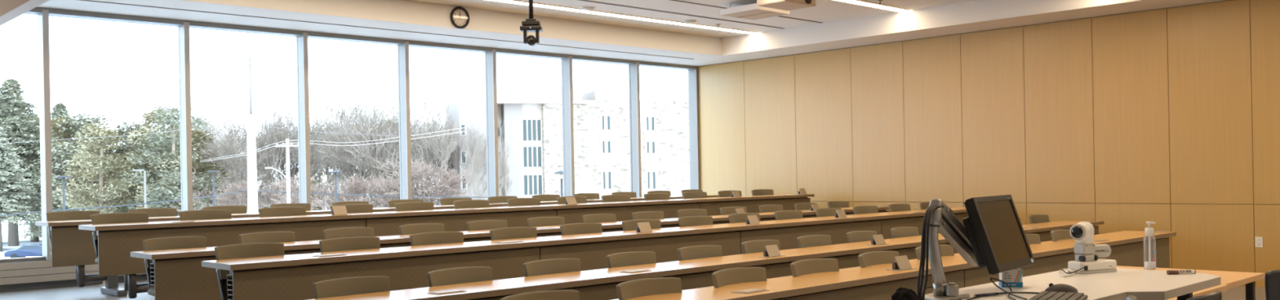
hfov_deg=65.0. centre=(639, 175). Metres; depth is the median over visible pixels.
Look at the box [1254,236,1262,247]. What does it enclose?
wall outlet
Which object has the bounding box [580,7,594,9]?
grille
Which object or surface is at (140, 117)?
bare tree
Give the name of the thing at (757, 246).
chair
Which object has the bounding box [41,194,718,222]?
countertop
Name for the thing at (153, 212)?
chair
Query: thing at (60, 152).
evergreen tree
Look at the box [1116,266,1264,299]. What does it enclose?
side table
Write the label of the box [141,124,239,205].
evergreen tree
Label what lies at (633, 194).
chair
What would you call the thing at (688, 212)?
chair
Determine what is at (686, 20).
ceiling speaker
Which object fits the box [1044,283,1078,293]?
computer mouse
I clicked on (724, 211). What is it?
chair
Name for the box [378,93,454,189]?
bare tree
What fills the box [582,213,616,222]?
chair
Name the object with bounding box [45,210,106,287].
chair
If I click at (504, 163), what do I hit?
bare tree
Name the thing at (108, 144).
evergreen tree
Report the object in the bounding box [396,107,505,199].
bare tree
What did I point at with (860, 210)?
chair
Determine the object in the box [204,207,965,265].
countertop
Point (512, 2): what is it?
recessed light
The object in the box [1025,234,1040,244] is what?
chair
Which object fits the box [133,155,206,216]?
evergreen tree
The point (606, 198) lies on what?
chair
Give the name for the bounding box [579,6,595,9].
ceiling speaker
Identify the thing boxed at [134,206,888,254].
countertop
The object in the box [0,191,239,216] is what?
guardrail
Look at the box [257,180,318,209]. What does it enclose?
bare tree
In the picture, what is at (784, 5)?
projector
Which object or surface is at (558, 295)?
chair
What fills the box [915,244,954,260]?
chair
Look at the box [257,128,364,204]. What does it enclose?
bare tree
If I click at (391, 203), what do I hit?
chair
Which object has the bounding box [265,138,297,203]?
utility pole
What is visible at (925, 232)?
cable
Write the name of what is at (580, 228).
chair
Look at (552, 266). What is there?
chair
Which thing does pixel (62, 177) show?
lamp post
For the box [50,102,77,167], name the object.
spruce tree
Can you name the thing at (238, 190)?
guardrail
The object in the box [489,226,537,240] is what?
chair
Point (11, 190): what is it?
spruce tree
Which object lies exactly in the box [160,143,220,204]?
evergreen tree
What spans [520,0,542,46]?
ceiling camera
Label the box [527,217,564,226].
chair
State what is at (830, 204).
chair
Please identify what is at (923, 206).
chair
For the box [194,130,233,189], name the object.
evergreen tree
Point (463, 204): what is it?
chair
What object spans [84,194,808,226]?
countertop
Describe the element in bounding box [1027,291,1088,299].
keyboard
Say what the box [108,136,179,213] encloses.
evergreen tree
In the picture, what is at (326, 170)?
bare tree
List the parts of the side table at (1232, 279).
leg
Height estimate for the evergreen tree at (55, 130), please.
16.047 m
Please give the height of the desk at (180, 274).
0.828 m
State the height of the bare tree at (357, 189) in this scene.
7.791 m
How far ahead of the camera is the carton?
3.96 m
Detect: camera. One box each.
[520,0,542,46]
[1067,222,1116,274]
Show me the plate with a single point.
(752, 11)
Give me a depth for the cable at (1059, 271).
4.36 m
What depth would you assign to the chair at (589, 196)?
14.92 m
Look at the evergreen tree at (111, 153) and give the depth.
129.54 m
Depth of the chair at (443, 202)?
13.25 m
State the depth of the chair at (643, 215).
11.78 m
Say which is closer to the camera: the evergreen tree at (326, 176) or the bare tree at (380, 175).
the bare tree at (380, 175)
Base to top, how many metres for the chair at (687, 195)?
0.732 m
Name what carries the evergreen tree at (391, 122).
on the ground
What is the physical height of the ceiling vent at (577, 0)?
0.006 m
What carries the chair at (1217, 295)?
on the floor
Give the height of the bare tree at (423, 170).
9.303 m
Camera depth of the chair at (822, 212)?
11.75 m
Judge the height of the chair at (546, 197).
0.732 m
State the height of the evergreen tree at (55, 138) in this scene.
13.182 m
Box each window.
[0,7,45,262]
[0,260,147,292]
[37,8,183,260]
[177,20,302,211]
[296,31,404,210]
[397,40,492,199]
[484,48,568,199]
[560,54,636,196]
[628,61,696,197]
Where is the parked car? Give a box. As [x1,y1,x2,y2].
[4,244,42,257]
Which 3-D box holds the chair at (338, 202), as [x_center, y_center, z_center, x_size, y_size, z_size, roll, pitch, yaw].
[-3.371,0.682,12.096,0.520,0.732,0.606,-1,0,-44]
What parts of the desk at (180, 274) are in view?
under frame, modesty panel, under frame, modesty panel, under frame, modesty panel, under frame, modesty panel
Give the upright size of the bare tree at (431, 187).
8.332 m
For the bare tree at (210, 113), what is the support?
on the ground
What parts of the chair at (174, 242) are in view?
seat, backrest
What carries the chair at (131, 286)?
attached to the desk at (116, 242)
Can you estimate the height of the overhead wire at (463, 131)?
1.081 m
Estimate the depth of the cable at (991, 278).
3.73 m
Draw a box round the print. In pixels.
[1179,270,1191,272]
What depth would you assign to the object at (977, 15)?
13.59 m
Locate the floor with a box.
[0,280,1266,299]
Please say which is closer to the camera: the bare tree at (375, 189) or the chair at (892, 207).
the chair at (892, 207)
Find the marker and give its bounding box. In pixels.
[1166,270,1195,275]
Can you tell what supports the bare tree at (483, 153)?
on the ground
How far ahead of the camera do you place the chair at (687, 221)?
10.20 m
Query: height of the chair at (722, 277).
0.732 m
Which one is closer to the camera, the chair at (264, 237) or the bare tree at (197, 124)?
the chair at (264, 237)
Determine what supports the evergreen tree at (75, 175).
on the ground
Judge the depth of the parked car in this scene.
96.15 m
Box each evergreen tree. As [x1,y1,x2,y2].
[17,142,97,239]
[18,116,114,227]
[26,137,88,238]
[37,112,127,226]
[53,123,151,213]
[61,142,125,213]
[99,129,134,189]
[103,153,128,213]
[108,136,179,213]
[112,120,150,164]
[115,108,208,210]
[117,126,166,213]
[120,105,222,216]
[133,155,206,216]
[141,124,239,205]
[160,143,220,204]
[191,115,223,205]
[257,163,279,213]
[311,158,328,210]
[320,159,346,204]
[333,165,351,201]
[365,121,399,207]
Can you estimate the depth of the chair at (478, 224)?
10.19 m
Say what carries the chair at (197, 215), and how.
attached to the desk at (116, 242)
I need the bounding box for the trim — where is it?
[688,66,700,190]
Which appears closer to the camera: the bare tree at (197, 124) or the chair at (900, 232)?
the chair at (900, 232)
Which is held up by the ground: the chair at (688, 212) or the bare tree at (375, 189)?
the bare tree at (375, 189)
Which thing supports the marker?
on the table at (1143, 284)
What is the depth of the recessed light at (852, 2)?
13.17 m
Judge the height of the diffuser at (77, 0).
0.006 m
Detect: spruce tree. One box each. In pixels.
[0,78,77,246]
[0,126,41,251]
[26,113,39,242]
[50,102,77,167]
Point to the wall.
(1168, 117)
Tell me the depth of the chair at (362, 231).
9.15 m
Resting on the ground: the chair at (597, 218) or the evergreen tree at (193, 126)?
the evergreen tree at (193, 126)
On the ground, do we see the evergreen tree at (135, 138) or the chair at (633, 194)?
the evergreen tree at (135, 138)
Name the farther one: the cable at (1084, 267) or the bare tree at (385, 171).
the bare tree at (385, 171)
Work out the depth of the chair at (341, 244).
7.57 m
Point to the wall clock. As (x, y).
(460, 16)
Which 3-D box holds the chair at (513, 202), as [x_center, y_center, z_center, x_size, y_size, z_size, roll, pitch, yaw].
[-1.258,0.641,12.076,0.520,0.732,0.606,-1,0,-43]
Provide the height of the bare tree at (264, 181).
15.269 m
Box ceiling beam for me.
[0,0,49,26]
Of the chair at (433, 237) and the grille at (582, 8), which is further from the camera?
the grille at (582, 8)
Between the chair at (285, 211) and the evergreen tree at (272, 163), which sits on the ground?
the evergreen tree at (272, 163)
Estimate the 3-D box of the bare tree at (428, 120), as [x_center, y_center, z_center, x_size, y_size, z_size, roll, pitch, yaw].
[-28.706,-1.181,135.634,14.818,17.512,11.227,-1,0,-9]
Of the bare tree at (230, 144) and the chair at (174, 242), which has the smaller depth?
the chair at (174, 242)
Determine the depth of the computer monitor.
3.80 m
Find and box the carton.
[999,268,1022,287]
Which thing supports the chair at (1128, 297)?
on the floor
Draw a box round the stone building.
[444,84,689,199]
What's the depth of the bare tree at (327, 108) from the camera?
149.83 m
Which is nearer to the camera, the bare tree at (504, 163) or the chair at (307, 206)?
the chair at (307, 206)
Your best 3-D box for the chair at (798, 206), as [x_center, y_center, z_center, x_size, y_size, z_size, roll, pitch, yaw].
[2.433,0.746,13.698,0.520,0.732,0.606,-1,0,-44]
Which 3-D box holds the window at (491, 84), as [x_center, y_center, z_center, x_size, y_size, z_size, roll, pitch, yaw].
[-1.663,-0.523,15.168,1.445,2.675,0.206,-1,0,-44]
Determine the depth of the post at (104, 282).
10.82 m
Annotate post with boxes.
[56,176,70,211]
[98,280,105,286]
[132,169,146,208]
[207,170,218,206]
[329,171,341,202]
[554,170,563,196]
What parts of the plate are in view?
plate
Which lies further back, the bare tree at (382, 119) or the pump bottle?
the bare tree at (382, 119)
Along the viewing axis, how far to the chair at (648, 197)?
13.83 m
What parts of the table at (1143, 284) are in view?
leg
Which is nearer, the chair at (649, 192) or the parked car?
the chair at (649, 192)
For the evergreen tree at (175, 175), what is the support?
on the ground
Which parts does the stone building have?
pane, pane, pane, pane, pane, cornice, pane, pane, pane, bay panel, pane, pane, pane, pane, pane, bay panel, pane, pane, pane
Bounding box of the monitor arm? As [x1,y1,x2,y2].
[921,198,978,299]
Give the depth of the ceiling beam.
9.19 m
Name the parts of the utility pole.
cross arm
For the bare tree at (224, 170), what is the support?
on the ground
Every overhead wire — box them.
[0,130,177,144]
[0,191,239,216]
[191,124,399,137]
[200,131,466,162]
[201,127,466,160]
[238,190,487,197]
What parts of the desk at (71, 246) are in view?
under frame, modesty panel, leg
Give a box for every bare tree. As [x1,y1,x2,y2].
[89,117,155,183]
[117,101,175,152]
[161,167,247,212]
[191,102,231,186]
[194,124,231,172]
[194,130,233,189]
[195,97,285,206]
[201,120,290,207]
[203,124,247,201]
[208,177,271,212]
[210,128,276,205]
[212,96,315,211]
[229,99,328,198]
[242,108,349,198]
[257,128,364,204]
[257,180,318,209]
[258,88,399,205]
[270,173,320,209]
[276,112,365,208]
[293,97,345,191]
[309,88,395,197]
[311,176,385,210]
[314,88,396,199]
[323,86,435,207]
[324,134,399,200]
[328,173,386,206]
[337,109,455,182]
[351,171,414,208]
[354,99,445,184]
[362,177,429,208]
[366,175,441,205]
[372,160,462,204]
[376,111,449,196]
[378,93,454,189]
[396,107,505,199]
[398,100,454,205]
[411,166,468,205]
[429,168,473,205]
[438,124,503,186]
[464,125,484,199]
[497,112,512,195]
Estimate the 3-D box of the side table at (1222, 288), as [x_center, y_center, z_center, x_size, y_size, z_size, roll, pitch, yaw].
[2.555,0.979,5.423,0.865,0.755,0.875,-1,0,-44]
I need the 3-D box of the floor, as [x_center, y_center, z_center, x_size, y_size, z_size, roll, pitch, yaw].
[0.777,1.352,6.986,15.150,0.577,15.450,-1,0,-44]
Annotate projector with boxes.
[756,0,816,10]
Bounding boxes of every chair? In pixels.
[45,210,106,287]
[90,213,154,298]
[128,208,177,217]
[142,236,206,296]
[178,209,231,221]
[202,205,246,213]
[214,242,284,299]
[239,231,294,244]
[257,206,306,217]
[269,203,310,210]
[312,275,390,298]
[319,236,380,253]
[323,226,373,239]
[329,204,373,219]
[331,201,368,205]
[387,199,422,207]
[395,201,434,211]
[399,223,444,235]
[409,231,463,246]
[426,266,493,287]
[439,197,471,205]
[453,200,489,208]
[466,219,507,231]
[487,195,517,203]
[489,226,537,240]
[499,289,579,299]
[506,198,540,206]
[523,258,581,276]
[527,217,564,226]
[531,194,559,201]
[556,195,586,204]
[560,222,602,235]
[573,193,599,199]
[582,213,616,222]
[601,195,631,202]
[606,251,656,268]
[611,191,636,197]
[616,277,682,299]
[622,219,661,231]
[631,211,664,219]
[644,193,670,200]
[647,191,671,196]
[677,208,707,217]
[677,244,723,261]
[678,216,713,226]
[680,189,702,195]
[681,191,706,199]
[711,266,766,288]
[717,190,742,197]
[720,206,746,215]
[728,213,760,223]
[741,240,780,253]
[751,189,773,195]
[758,204,783,213]
[773,210,803,220]
[790,258,839,277]
[794,203,817,210]
[796,235,831,248]
[815,208,841,217]
[826,201,848,208]
[845,231,877,243]
[853,205,878,214]
[857,251,899,267]
[888,204,911,212]
[890,226,919,238]
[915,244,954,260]
[919,201,930,209]
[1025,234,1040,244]
[1028,214,1049,224]
[1050,229,1073,241]
[1124,295,1137,299]
[1186,289,1222,299]
[1264,270,1279,299]
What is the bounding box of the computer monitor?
[962,195,1035,275]
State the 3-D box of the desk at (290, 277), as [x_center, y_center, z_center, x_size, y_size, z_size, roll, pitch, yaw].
[0.927,0.822,9.928,10.010,0.828,0.686,-1,0,-44]
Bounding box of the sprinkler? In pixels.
[875,0,883,4]
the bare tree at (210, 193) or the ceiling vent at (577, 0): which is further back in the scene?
the bare tree at (210, 193)
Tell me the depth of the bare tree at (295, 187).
101.30 m
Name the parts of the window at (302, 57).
head frame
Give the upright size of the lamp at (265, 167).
0.988 m
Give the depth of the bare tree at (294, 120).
124.09 m
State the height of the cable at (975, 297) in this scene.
0.006 m
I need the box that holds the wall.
[697,0,1279,287]
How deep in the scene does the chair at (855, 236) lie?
9.66 m
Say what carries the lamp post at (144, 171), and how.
on the ground
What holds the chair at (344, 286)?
attached to the desk at (597, 284)
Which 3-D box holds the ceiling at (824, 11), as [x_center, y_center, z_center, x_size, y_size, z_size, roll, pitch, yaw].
[0.780,-2.267,7.055,15.350,0.150,15.450,-1,0,-44]
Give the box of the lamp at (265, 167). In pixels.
[265,167,286,178]
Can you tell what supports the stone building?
on the ground
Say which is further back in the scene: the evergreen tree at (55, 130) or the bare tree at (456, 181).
the evergreen tree at (55, 130)
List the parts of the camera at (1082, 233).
hinge knob, folding arm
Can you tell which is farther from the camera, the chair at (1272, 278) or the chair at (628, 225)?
the chair at (628, 225)
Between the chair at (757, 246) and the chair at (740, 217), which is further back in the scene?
the chair at (740, 217)
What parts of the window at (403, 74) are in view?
head frame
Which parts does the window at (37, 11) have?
sill frame, head frame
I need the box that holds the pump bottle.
[1144,222,1155,269]
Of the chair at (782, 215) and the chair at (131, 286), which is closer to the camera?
the chair at (131, 286)
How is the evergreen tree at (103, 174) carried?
on the ground
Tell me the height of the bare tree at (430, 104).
17.601 m
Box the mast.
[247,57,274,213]
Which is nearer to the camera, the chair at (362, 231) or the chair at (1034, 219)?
the chair at (362, 231)
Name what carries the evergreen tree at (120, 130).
on the ground
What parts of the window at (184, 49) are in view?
head frame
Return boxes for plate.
[720,3,790,20]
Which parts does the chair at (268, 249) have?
backrest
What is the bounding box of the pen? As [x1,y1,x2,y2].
[973,292,1000,297]
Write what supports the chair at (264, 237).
attached to the desk at (180, 274)
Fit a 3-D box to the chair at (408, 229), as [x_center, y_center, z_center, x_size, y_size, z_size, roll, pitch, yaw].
[-1.938,0.830,9.511,0.520,0.732,0.606,-1,0,-44]
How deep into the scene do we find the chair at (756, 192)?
15.40 m
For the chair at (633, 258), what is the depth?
7.57 m
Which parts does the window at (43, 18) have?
head frame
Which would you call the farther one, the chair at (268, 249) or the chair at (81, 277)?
the chair at (81, 277)
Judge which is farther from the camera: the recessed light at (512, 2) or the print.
the recessed light at (512, 2)
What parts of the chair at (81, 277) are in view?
backrest, pivot post, swing arm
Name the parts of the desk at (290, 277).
under frame, modesty panel, under frame, modesty panel, under frame, modesty panel, under frame, modesty panel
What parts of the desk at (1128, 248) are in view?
under frame, modesty panel, under frame, modesty panel, modesty panel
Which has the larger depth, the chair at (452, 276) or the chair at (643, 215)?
the chair at (643, 215)
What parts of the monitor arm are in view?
arm, post, plate, arm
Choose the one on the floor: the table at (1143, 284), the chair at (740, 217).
the table at (1143, 284)
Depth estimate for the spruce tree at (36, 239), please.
127.69 m
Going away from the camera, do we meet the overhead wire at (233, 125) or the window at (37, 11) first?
the window at (37, 11)
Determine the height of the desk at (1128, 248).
0.828 m
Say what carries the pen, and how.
on the table at (1143, 284)
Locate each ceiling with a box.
[409,0,975,38]
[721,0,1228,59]
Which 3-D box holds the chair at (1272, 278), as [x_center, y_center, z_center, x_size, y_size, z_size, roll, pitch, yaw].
[2.764,0.877,4.034,0.372,0.954,0.562,-1,0,22]
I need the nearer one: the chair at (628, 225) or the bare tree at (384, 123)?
the chair at (628, 225)
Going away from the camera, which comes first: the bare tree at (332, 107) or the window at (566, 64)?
the window at (566, 64)
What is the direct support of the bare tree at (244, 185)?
on the ground
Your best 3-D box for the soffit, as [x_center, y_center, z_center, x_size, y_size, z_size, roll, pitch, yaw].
[-4.096,-1.956,12.006,15.150,0.285,1.546,-1,0,-44]
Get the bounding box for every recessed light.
[485,0,758,34]
[833,0,910,12]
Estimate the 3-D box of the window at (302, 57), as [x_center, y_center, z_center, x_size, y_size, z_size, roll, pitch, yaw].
[-3.747,-0.483,13.172,1.445,2.675,0.206,-1,0,-44]
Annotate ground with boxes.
[0,196,435,258]
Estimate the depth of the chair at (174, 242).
8.05 m
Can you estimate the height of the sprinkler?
0.054 m
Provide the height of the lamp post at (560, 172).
7.402 m
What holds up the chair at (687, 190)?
attached to the desk at (71, 246)
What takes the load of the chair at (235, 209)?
attached to the desk at (71, 246)
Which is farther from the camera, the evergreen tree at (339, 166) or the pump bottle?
the evergreen tree at (339, 166)
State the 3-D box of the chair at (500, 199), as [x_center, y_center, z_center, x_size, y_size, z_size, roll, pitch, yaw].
[-1.731,0.650,13.667,0.520,0.732,0.606,-1,0,-44]
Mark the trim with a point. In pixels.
(693, 88)
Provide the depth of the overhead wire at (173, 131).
63.95 m
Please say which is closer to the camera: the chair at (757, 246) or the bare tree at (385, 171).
the chair at (757, 246)
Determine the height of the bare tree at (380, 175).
8.254 m
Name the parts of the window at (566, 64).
head frame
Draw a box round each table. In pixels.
[927,267,1221,299]
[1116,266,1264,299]
[1165,284,1227,299]
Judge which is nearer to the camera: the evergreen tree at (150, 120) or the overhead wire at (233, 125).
the overhead wire at (233, 125)
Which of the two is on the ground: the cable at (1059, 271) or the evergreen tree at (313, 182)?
the evergreen tree at (313, 182)
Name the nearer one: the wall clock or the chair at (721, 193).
the wall clock
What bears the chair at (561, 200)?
attached to the desk at (116, 242)
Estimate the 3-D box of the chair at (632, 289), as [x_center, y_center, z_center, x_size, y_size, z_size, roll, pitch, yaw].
[0.207,0.940,5.415,0.520,0.732,0.606,-1,0,-45]
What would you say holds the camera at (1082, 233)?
on the table at (1143, 284)
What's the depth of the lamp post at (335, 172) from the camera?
79.94 m
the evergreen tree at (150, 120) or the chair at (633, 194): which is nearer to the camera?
the chair at (633, 194)
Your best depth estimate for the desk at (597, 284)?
7.20 m
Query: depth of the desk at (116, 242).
10.26 m
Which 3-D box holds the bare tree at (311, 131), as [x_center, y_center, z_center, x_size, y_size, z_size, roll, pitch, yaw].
[-44.546,-0.831,123.040,11.945,17.423,13.569,-1,0,-28]
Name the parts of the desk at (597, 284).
modesty panel, under frame, under frame, modesty panel, under frame, modesty panel, under frame, modesty panel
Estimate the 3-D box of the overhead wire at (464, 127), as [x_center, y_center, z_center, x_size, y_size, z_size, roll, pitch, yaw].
[-27.492,-2.245,79.549,4.557,1.211,41.871,-1,0,-44]
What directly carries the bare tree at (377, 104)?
on the ground
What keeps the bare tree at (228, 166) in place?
on the ground
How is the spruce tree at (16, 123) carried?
on the ground
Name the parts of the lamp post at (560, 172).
lamp shade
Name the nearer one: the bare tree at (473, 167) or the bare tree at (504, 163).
the bare tree at (504, 163)
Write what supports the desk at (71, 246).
on the floor
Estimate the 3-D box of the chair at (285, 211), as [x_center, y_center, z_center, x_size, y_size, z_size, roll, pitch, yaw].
[-3.446,0.683,9.980,0.520,0.732,0.606,-1,0,-43]
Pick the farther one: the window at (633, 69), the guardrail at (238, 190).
the guardrail at (238, 190)
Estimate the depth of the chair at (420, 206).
11.20 m
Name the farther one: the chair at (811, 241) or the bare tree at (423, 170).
the bare tree at (423, 170)
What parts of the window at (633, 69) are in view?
head frame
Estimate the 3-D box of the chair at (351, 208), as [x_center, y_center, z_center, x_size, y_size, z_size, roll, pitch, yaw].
[-2.896,0.672,10.508,0.520,0.732,0.606,-1,0,-44]
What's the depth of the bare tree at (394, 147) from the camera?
118.32 m
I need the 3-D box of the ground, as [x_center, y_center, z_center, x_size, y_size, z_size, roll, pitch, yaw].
[-77.390,8.988,225.518,700.000,1.000,407.000,-1,0,-44]
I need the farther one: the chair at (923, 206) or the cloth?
the chair at (923, 206)
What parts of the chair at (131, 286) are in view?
backrest, pivot post, swing arm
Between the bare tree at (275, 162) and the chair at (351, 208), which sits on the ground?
the bare tree at (275, 162)
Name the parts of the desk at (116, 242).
under frame, modesty panel, under frame, modesty panel, under frame, modesty panel, under frame, modesty panel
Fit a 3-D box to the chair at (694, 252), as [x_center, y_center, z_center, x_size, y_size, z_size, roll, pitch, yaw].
[0.631,0.932,7.914,0.520,0.732,0.606,-1,0,-42]
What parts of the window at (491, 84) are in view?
head frame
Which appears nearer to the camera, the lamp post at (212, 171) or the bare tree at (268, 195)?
the lamp post at (212, 171)
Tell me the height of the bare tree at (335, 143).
18.352 m
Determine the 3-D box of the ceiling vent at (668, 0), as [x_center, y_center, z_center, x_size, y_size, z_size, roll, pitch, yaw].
[-1.524,-2.145,10.669,7.432,0.006,0.048,-1,0,-44]
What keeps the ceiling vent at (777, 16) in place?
in the ceiling at (824, 11)
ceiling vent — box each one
[577,0,785,28]
[668,0,727,8]
[777,16,822,23]
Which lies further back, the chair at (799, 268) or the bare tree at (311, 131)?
the bare tree at (311, 131)
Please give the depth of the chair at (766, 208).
13.35 m
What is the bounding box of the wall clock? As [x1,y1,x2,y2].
[449,6,469,28]
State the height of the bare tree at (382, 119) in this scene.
18.666 m
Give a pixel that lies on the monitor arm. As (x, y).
(944, 221)
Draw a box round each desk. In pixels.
[35,194,719,297]
[78,188,814,299]
[130,204,888,299]
[201,207,968,299]
[306,220,1103,299]
[611,231,1176,299]
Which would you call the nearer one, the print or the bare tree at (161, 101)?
the print
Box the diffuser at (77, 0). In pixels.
[77,0,693,59]
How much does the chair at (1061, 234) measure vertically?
0.732 m
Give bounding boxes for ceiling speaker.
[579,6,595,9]
[682,19,696,22]
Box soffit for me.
[36,0,752,66]
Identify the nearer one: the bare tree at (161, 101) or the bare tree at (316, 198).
the bare tree at (316, 198)
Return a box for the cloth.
[891,287,918,299]
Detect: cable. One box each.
[916,204,956,299]
[965,292,1039,299]
[990,277,1026,299]
[1057,268,1084,276]
[1059,266,1084,274]

